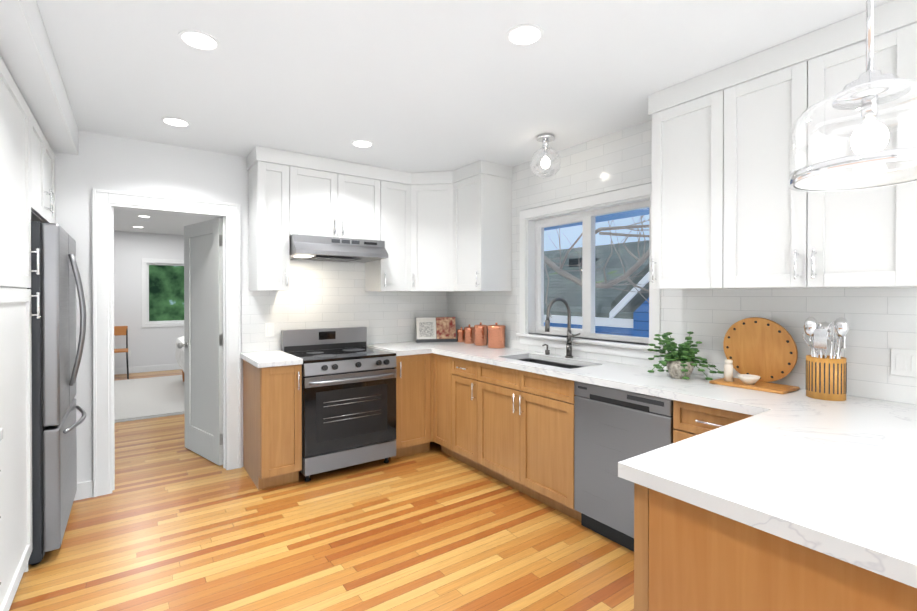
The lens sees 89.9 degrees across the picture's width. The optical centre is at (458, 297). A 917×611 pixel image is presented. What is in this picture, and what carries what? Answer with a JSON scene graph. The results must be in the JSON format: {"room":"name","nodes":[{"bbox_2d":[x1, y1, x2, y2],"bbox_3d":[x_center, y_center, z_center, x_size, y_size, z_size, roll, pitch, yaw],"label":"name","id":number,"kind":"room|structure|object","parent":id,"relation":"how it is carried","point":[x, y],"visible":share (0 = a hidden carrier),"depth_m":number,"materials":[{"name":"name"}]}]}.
{"room":"kitchen","nodes":[
{"label":"kitchen","id":0,"kind":"room"},
{"bbox_2d":[0,0,78,154],"bbox_3d":[-1.211,-1.039,0.554,0.738,0.169,5.796,0,0,-35],"label":"ceiling beam","id":1,"kind":"structure","parent":0,"point":[27,55],"depth_m":2.00,"materials":[{"name":"white paint"}]},
{"bbox_2d":[114,231,183,367],"bbox_3d":[-5.294,0.094,8.649,4.950,2.520,0.120,0,0,-35],"label":"wall","id":2,"kind":"structure","parent":0,"point":[150,346],"depth_m":8.25,"materials":[{"name":"white paint"}]},
{"bbox_2d":[114,364,180,374],"bbox_3d":[-5.260,1.299,8.598,5.000,0.110,0.014,0,0,-35],"label":"baseboard","id":3,"kind":"structure","parent":2,"relation":"attached to","point":[140,369],"depth_m":8.32,"materials":[{"name":"white wood"}]},
{"bbox_2d":[142,258,183,327],"bbox_3d":[-5.171,-0.076,8.708,1.370,1.250,0.106,0,0,-35],"label":"window","id":4,"kind":"structure","parent":2,"relation":"in","point":[146,322],"depth_m":8.38,"materials":[{"name":"white"}]},
{"bbox_2d":[54,130,248,482],"bbox_3d":[-1.682,0.118,3.856,4.030,2.520,0.120,0,0,-35],"label":"wall","id":5,"kind":"structure","parent":0,"point":[110,162],"depth_m":3.24,"materials":[{"name":"white paint"}]},
{"bbox_2d":[74,453,242,500],"bbox_3d":[-2.470,1.324,3.220,1.762,0.115,0.014,0,0,-35],"label":"baseboard","id":6,"kind":"structure","parent":5,"relation":"attached to","point":[84,490],"depth_m":3.15,"materials":[{"name":"white"}]},
{"bbox_2d":[92,189,240,496],"bbox_3d":[-2.181,0.316,3.498,0.936,2.128,0.160,0,0,-35],"label":"door frame","id":7,"kind":"structure","parent":5,"relation":"attached to","point":[105,203],"depth_m":3.28,"materials":[{"name":"white wood"}]},
{"bbox_2d":[177,218,222,465],"bbox_3d":[-2.231,0.362,3.960,0.292,2.015,0.707,0,0,-35],"label":"door leaf","id":8,"kind":"structure","parent":5,"relation":"in","point":[203,311],"depth_m":3.93,"materials":[{"name":"white paint"}]},
{"bbox_2d":[247,146,298,290],"bbox_3d":[-1.498,-0.595,3.689,0.306,1.088,0.339,0,0,-35],"label":"upper cabinet","id":9,"kind":"object","parent":5,"relation":"attached to","point":[273,174],"depth_m":3.56,"materials":[{"name":"white wood"}]},
{"bbox_2d":[299,153,346,237],"bbox_3d":[-1.238,-0.815,3.872,0.450,0.650,0.339,0,0,-35],"label":"upper cabinet","id":10,"kind":"object","parent":5,"relation":"attached to","point":[322,181],"depth_m":3.76,"materials":[{"name":"white wood"}]},
{"bbox_2d":[241,236,445,352],"bbox_3d":[-0.942,-0.014,4.302,2.005,0.980,0.008,0,0,-35],"label":"wall tile","id":11,"kind":"structure","parent":5,"relation":"attached to","point":[325,294],"depth_m":4.15,"materials":[{"name":"white tile"}]},
{"bbox_2d":[265,323,273,336],"bbox_3d":[-1.579,0.273,3.841,0.072,0.116,0.009,0,0,-35],"label":"switch plate","id":12,"kind":"object","parent":11,"relation":"attached to","point":[269,329],"visible":1,"depth_m":3.84,"materials":[{"name":"white plastic"}]},
{"bbox_2d":[347,162,374,239],"bbox_3d":[-0.968,-0.816,4.064,0.449,0.650,0.339,0,0,-35],"label":"upper cabinet","id":13,"kind":"object","parent":5,"relation":"attached to","point":[360,177],"depth_m":3.95,"materials":[{"name":"white wood"}]},
{"bbox_2d":[365,167,406,291],"bbox_3d":[-0.651,-0.598,4.266,0.417,1.088,0.378,0,0,-35],"label":"upper cabinet","id":14,"kind":"object","parent":5,"relation":"attached to","point":[389,274],"depth_m":4.14,"materials":[{"name":"white wood"}]},
{"bbox_2d":[290,234,387,262],"bbox_3d":[-1.057,-0.404,3.907,0.773,0.166,0.493,0,0,-35],"label":"range hood","id":15,"kind":"object","parent":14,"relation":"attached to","point":[316,248],"visible":0.98,"depth_m":3.74,"materials":[{"name":"silver metal"}]},
{"bbox_2d":[407,171,450,291],"bbox_3d":[-0.208,-0.598,4.402,0.669,1.088,0.669,0,0,-35],"label":"upper cabinet","id":16,"kind":"object","parent":5,"relation":"attached to","point":[445,231],"depth_m":4.21,"materials":[{"name":"white wood"}]},
{"bbox_2d":[9,369,633,610],"bbox_3d":[-1.359,1.427,4.141,9.200,0.100,12.400,0,0,-35],"label":"floor","id":17,"kind":"structure","parent":0,"point":[171,522],"depth_m":2.57,"materials":[{"name":"brown wood"}]},
{"bbox_2d":[0,56,39,610],"bbox_3d":[-2.137,0.224,1.795,0.654,2.330,0.885,0,0,-35],"label":"pantry cabinet","id":18,"kind":"object","parent":17,"relation":"on","point":[16,546],"visible":1,"depth_m":2.04,"materials":[{"name":"white wood"}]},
{"bbox_2d":[27,221,85,564],"bbox_3d":[-2.589,0.497,2.582,0.773,1.775,0.880,0,0,-35],"label":"fridge","id":19,"kind":"object","parent":17,"relation":"on","point":[56,358],"visible":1,"depth_m":2.39,"materials":[{"name":"grey metal"}]},
{"bbox_2d":[114,326,128,378],"bbox_3d":[-5.776,0.929,7.665,0.454,0.862,0.478,0,0,-35],"label":"chair","id":20,"kind":"object","parent":17,"relation":"on","point":[120,330],"visible":0.48,"depth_m":7.88,"materials":[{"name":"brown wood"}]},
{"bbox_2d":[114,375,184,422],"bbox_3d":[-3.938,1.351,6.694,3.050,0.026,3.010,0,0,-35],"label":"bedroom rug","id":21,"kind":"object","parent":17,"relation":"on","point":[146,398],"visible":0.29,"depth_m":6.08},
{"bbox_2d":[176,336,183,381],"bbox_3d":[-3.087,0.773,7.246,2.240,1.123,1.750,0,0,-35],"label":"bed","id":22,"kind":"object","parent":21,"relation":"on","point":[180,357],"visible":0.06,"depth_m":6.68,"materials":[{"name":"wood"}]},
{"bbox_2d":[243,360,301,489],"bbox_3d":[-1.439,0.936,3.543,0.283,0.888,0.674,0,0,-35],"label":"base cabinet","id":23,"kind":"object","parent":17,"relation":"on","point":[272,426],"visible":0.96,"depth_m":3.33,"materials":[{"name":"brown wood"}]},
{"bbox_2d":[240,350,302,367],"bbox_3d":[-1.452,0.470,3.538,0.311,0.040,0.651,0,0,-35],"label":"countertop","id":24,"kind":"structure","parent":23,"relation":"on","point":[264,359],"depth_m":3.38,"materials":[{"name":"stone"}]},
{"bbox_2d":[281,327,396,481],"bbox_3d":[-0.989,0.829,3.817,0.756,1.100,0.712,0,0,-35],"label":"range","id":25,"kind":"object","parent":17,"relation":"on","point":[349,376],"visible":0.92,"depth_m":3.60,"materials":[{"name":"grey metal"}]},
{"bbox_2d":[388,354,423,458],"bbox_3d":[-0.554,0.933,4.189,0.372,0.888,0.628,0,0,-35],"label":"base cabinet","id":26,"kind":"object","parent":17,"relation":"on","point":[409,439],"depth_m":3.92,"materials":[{"name":"brown wood"}]},
{"bbox_2d":[367,341,430,355],"bbox_3d":[-0.562,0.466,4.169,0.343,0.040,0.651,0,0,-35],"label":"countertop","id":27,"kind":"structure","parent":26,"relation":"on","point":[400,348],"depth_m":4.08,"materials":[{"name":"stone"}]},
{"bbox_2d":[415,341,916,428],"bbox_3d":[0.901,0.580,2.916,0.591,0.253,4.391,0,0,-35],"label":"countertop","id":28,"kind":"structure","parent":26,"relation":"on","point":[698,390],"depth_m":2.40,"materials":[{"name":"stone"}]},
{"bbox_2d":[416,317,456,341],"bbox_3d":[-0.223,0.323,4.602,0.400,0.243,0.120,0,0,-10],"label":"cookbook stand","id":29,"kind":"object","parent":28,"relation":"on","point":[435,329],"visible":1,"depth_m":4.59,"materials":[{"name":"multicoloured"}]},
{"bbox_2d":[457,327,463,341],"bbox_3d":[0.029,0.369,4.557,0.082,0.150,0.082,0,0,-35],"label":"canister","id":30,"kind":"object","parent":28,"relation":"on","point":[460,334],"visible":0.94,"depth_m":4.52,"materials":[{"name":"orange metal"}]},
{"bbox_2d":[464,324,473,343],"bbox_3d":[0.106,0.354,4.440,0.103,0.182,0.103,0,0,-35],"label":"canister","id":31,"kind":"object","parent":28,"relation":"on","point":[469,334],"visible":0.96,"depth_m":4.40,"materials":[{"name":"orange metal"}]},
{"bbox_2d":[474,322,486,345],"bbox_3d":[0.207,0.340,4.279,0.124,0.212,0.124,0,0,-35],"label":"canister","id":32,"kind":"object","parent":28,"relation":"on","point":[480,334],"visible":1,"depth_m":4.23,"materials":[{"name":"orange metal"}]},
{"bbox_2d":[487,322,505,347],"bbox_3d":[0.337,0.335,4.077,0.161,0.224,0.161,0,0,-35],"label":"canister","id":33,"kind":"object","parent":28,"relation":"on","point":[496,335],"visible":0.98,"depth_m":4.01,"materials":[{"name":"orange metal"}]},
{"bbox_2d":[542,344,549,354],"bbox_3d":[0.684,0.407,3.600,0.069,0.084,0.036,0,0,-35],"label":"soap dispenser","id":34,"kind":"object","parent":28,"relation":"on","point":[547,351],"visible":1,"depth_m":3.60,"materials":[{"name":"grey metal"}]},
{"bbox_2d":[545,297,579,357],"bbox_3d":[0.758,0.226,3.334,0.280,0.449,0.137,0,0,-35],"label":"faucet","id":35,"kind":"object","parent":28,"relation":"on","point":[570,335],"visible":1,"depth_m":3.41,"materials":[{"name":"grey metal"}]},
{"bbox_2d":[647,331,723,379],"bbox_3d":[1.243,0.326,2.602,0.357,0.256,0.439,0,0,-35],"label":"potted plant","id":36,"kind":"object","parent":28,"relation":"on","point":[681,362],"visible":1,"depth_m":2.54,"materials":[{"name":"green plant"}]},
{"bbox_2d":[709,317,799,393],"bbox_3d":[1.505,0.279,2.349,0.201,0.352,0.340,0,0,-35],"label":"cutting boards","id":37,"kind":"object","parent":28,"relation":"on","point":[765,350],"visible":0.9,"depth_m":2.36,"materials":[{"name":"brown wood"}]},
{"bbox_2d":[724,359,732,381],"bbox_3d":[1.414,0.385,2.407,0.042,0.112,0.042,0,0,-35],"label":"spice jar","id":38,"kind":"object","parent":37,"relation":"on","point":[728,371],"visible":1,"depth_m":2.39,"materials":[{"name":"beige ceramic"}]},
{"bbox_2d":[738,374,759,384],"bbox_3d":[1.473,0.420,2.333,0.100,0.042,0.100,0,0,-35],"label":"bowl","id":39,"kind":"object","parent":37,"relation":"on","point":[748,379],"visible":1,"depth_m":2.31,"materials":[{"name":"white ceramic"}]},
{"bbox_2d":[803,317,849,400],"bbox_3d":[1.679,0.272,2.096,0.159,0.370,0.173,0,0,-35],"label":"utensil holder","id":40,"kind":"object","parent":28,"relation":"on","point":[826,376],"visible":1,"depth_m":2.05,"materials":[{"name":"brown wood"}]},
{"bbox_2d":[432,353,455,458],"bbox_3d":[0.087,0.933,4.065,0.586,0.888,0.354,0,0,-35],"label":"base cabinet","id":41,"kind":"object","parent":17,"relation":"on","point":[443,367],"depth_m":3.92,"materials":[{"name":"brown wood"}]},
{"bbox_2d":[456,358,535,470],"bbox_3d":[0.272,0.934,3.828,0.558,0.888,0.463,0,0,-35],"label":"base cabinet","id":42,"kind":"object","parent":17,"relation":"on","point":[471,376],"depth_m":3.59,"materials":[{"name":"brown wood"}]},
{"bbox_2d":[480,381,580,521],"bbox_3d":[0.632,1.051,3.323,0.558,0.660,0.994,0,0,-35],"label":"base cabinet","id":43,"kind":"object","parent":17,"relation":"on","point":[513,428],"depth_m":3.06,"materials":[{"name":"brown wood"}]},
{"bbox_2d":[574,381,673,551],"bbox_3d":[1.087,0.943,2.659,0.544,0.884,0.607,0,0,-35],"label":"dishwasher","id":44,"kind":"object","parent":17,"relation":"on","point":[613,427],"visible":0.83,"depth_m":2.54,"materials":[{"name":"grey metal"}]},
{"bbox_2d":[673,400,752,442],"bbox_3d":[1.379,0.943,2.237,0.596,0.888,0.408,0,0,-35],"label":"base cabinet","id":45,"kind":"object","parent":17,"relation":"on","point":[690,420],"visible":0.08,"depth_m":2.16,"materials":[{"name":"brown wood"}]},
{"bbox_2d":[634,483,916,610],"bbox_3d":[1.038,0.949,1.015,0.590,0.888,1.070,0,0,-35],"label":"base cabinet","id":46,"kind":"object","parent":17,"relation":"on","point":[689,557],"visible":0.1,"depth_m":1.05,"materials":[{"name":"brown wood"}]},
{"bbox_2d":[618,405,916,587],"bbox_3d":[1.188,0.482,1.119,1.020,0.040,1.130,0,0,-35],"label":"countertop","id":47,"kind":"structure","parent":46,"relation":"on","point":[836,479],"depth_m":1.18,"materials":[{"name":"stone"}]},
{"bbox_3d":[-0.799,0.954,-0.065,0.680,0.888,3.697,0,0,-35],"label":"base cabinet","id":48,"kind":"object","parent":17,"relation":"on","visible":0},
{"bbox_2d":[0,428,2,440],"bbox_3d":[-0.807,0.488,-0.073,0.659,0.040,3.696,0,0,-35],"label":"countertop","id":49,"kind":"structure","parent":48,"relation":"on","point":[1,433],"depth_m":1.60,"materials":[{"name":"stone"}]},
{"bbox_2d":[36,0,892,234],"bbox_3d":[-1.848,-1.191,3.781,5.240,0.100,12.040,0,0,-35],"label":"ceiling","id":50,"kind":"structure","parent":0,"point":[413,86],"depth_m":2.28,"materials":[{"name":"white paint"}]},
{"bbox_2d":[161,117,190,126],"bbox_3d":[-1.833,-1.134,2.982,0.163,0.006,0.163,0,0,10],"label":"recessed light","id":51,"kind":"object","parent":50,"relation":"in","point":[173,121],"depth_m":2.98,"materials":[{"name":"white plastic"}]},
{"bbox_2d":[178,30,219,50],"bbox_3d":[-1.141,-1.130,2.026,0.163,0.006,0.163,0,0,10],"label":"recessed light","id":52,"kind":"object","parent":50,"relation":"in","point":[196,39],"depth_m":2.02,"materials":[{"name":"white plastic"}]},
{"bbox_2d":[351,140,373,147],"bbox_3d":[-0.713,-1.137,3.409,0.163,0.006,0.163,0,0,10],"label":"recessed light","id":53,"kind":"object","parent":50,"relation":"in","point":[358,143],"depth_m":3.39,"materials":[{"name":"white plastic"}]},
{"bbox_2d":[506,24,543,45],"bbox_3d":[0.286,-1.129,1.985,0.163,0.006,0.163,0,0,10],"label":"recessed light","id":54,"kind":"object","parent":50,"relation":"in","point":[524,35],"depth_m":1.97,"materials":[{"name":"white plastic"}]},
{"bbox_2d":[530,133,560,178],"bbox_3d":[0.615,-0.990,3.249,0.216,0.297,0.216,0,0,-35],"label":"globe ceiling light","id":55,"kind":"object","parent":50,"relation":"attached to","point":[545,139],"visible":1,"depth_m":3.23,"materials":[{"name":"clear glass"}]},
{"bbox_2d":[788,0,916,191],"bbox_3d":[1.008,-0.710,1.126,0.324,0.834,0.324,0,0,-35],"label":"pendant light","id":56,"kind":"object","parent":50,"relation":"hanging from","point":[868,91],"visible":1,"depth_m":1.12,"materials":[{"name":"clear glass"}]},
{"bbox_2d":[522,183,649,344],"bbox_3d":[1.648,0.125,2.517,0.150,2.520,5.920,0,0,-35],"label":"wall","id":57,"kind":"structure","parent":0,"point":[579,198],"depth_m":3.37,"materials":[{"name":"white paint"}]},
{"bbox_2d":[451,160,512,291],"bbox_3d":[0.179,-0.597,4.109,0.378,1.088,0.464,0,0,-35],"label":"upper cabinet","id":58,"kind":"object","parent":57,"relation":"attached to","point":[481,190],"depth_m":3.96,"materials":[{"name":"white wood"}]},
{"bbox_2d":[516,183,662,360],"bbox_3d":[0.946,-0.166,3.452,0.180,1.132,1.314,0,0,-35],"label":"kitchen window","id":59,"kind":"structure","parent":57,"relation":"in","point":[585,211],"depth_m":3.48,"materials":[{"name":"white"}]},
{"bbox_2d":[544,208,648,230],"bbox_3d":[1.815,-0.828,3.195,0.908,0.180,5.200,0,0,-35],"label":"eave","id":60,"kind":"object","parent":57,"relation":"attached to","point":[609,217],"depth_m":4.24,"materials":[{"name":"blue"}]},
{"bbox_2d":[446,120,916,404],"bbox_3d":[1.233,-0.327,2.963,0.008,1.619,4.692,0,0,-35],"label":"wall tile","id":61,"kind":"structure","parent":57,"relation":"attached to","point":[882,322],"depth_m":2.67,"materials":[{"name":"white tile"}]},
{"bbox_2d":[891,348,916,377],"bbox_3d":[1.930,0.283,1.970,0.009,0.116,0.116,0,0,-35],"label":"electrical outlet plate","id":62,"kind":"object","parent":61,"relation":"attached to","point":[903,362],"visible":1,"depth_m":1.98,"materials":[{"name":"white plastic"}]},
{"bbox_2d":[648,0,916,289],"bbox_3d":[1.514,-0.587,2.229,0.376,1.088,1.098,0,0,-35],"label":"upper cabinet","id":63,"kind":"object","parent":57,"relation":"attached to","point":[731,209],"visible":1,"depth_m":2.08,"materials":[{"name":"white wood"}]},
{"label":"outside","id":64,"kind":"structure","parent":0,"visible":0},
{"bbox_3d":[2.425,4.402,18.863,54.000,0.200,52.000,0,0,-35],"label":"ground","id":65,"kind":"structure","parent":64,"visible":0},
{"bbox_2d":[149,265,183,320],"bbox_3d":[-6.481,-0.220,11.289,14.735,10.880,5.200,0,0,-35],"label":"trees","id":66,"kind":"object","parent":65,"relation":"on","point":[166,292],"depth_m":11.04,"materials":[{"name":"green plant"}]},
{"bbox_2d":[544,240,648,336],"bbox_3d":[3.366,1.301,16.848,12.780,6.022,20.950,0,0,-35],"label":"house","id":67,"kind":"structure","parent":65,"relation":"on","point":[638,307],"depth_m":8.99,"materials":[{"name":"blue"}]},
{"bbox_2d":[544,215,648,317],"bbox_3d":[0.562,1.369,7.627,1.428,6.006,7.400,0,0,-35],"label":"tree","id":68,"kind":"object","parent":65,"relation":"on","point":[569,276],"depth_m":5.76,"materials":[{"name":"beige plant"}]},
{"bbox_3d":[-1.528,0.137,0.262,0.120,2.520,5.920,0,0,-35],"label":"wall","id":69,"kind":"structure","parent":0,"visible":0},
{"bbox_2d":[24,111,54,571],"bbox_3d":[-2.659,0.220,2.529,0.654,2.330,0.907,0,0,-35],"label":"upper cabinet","id":70,"kind":"object","parent":69,"relation":"attached to","point":[42,182],"visible":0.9,"depth_m":2.64,"materials":[{"name":"white wood"}]}
]}

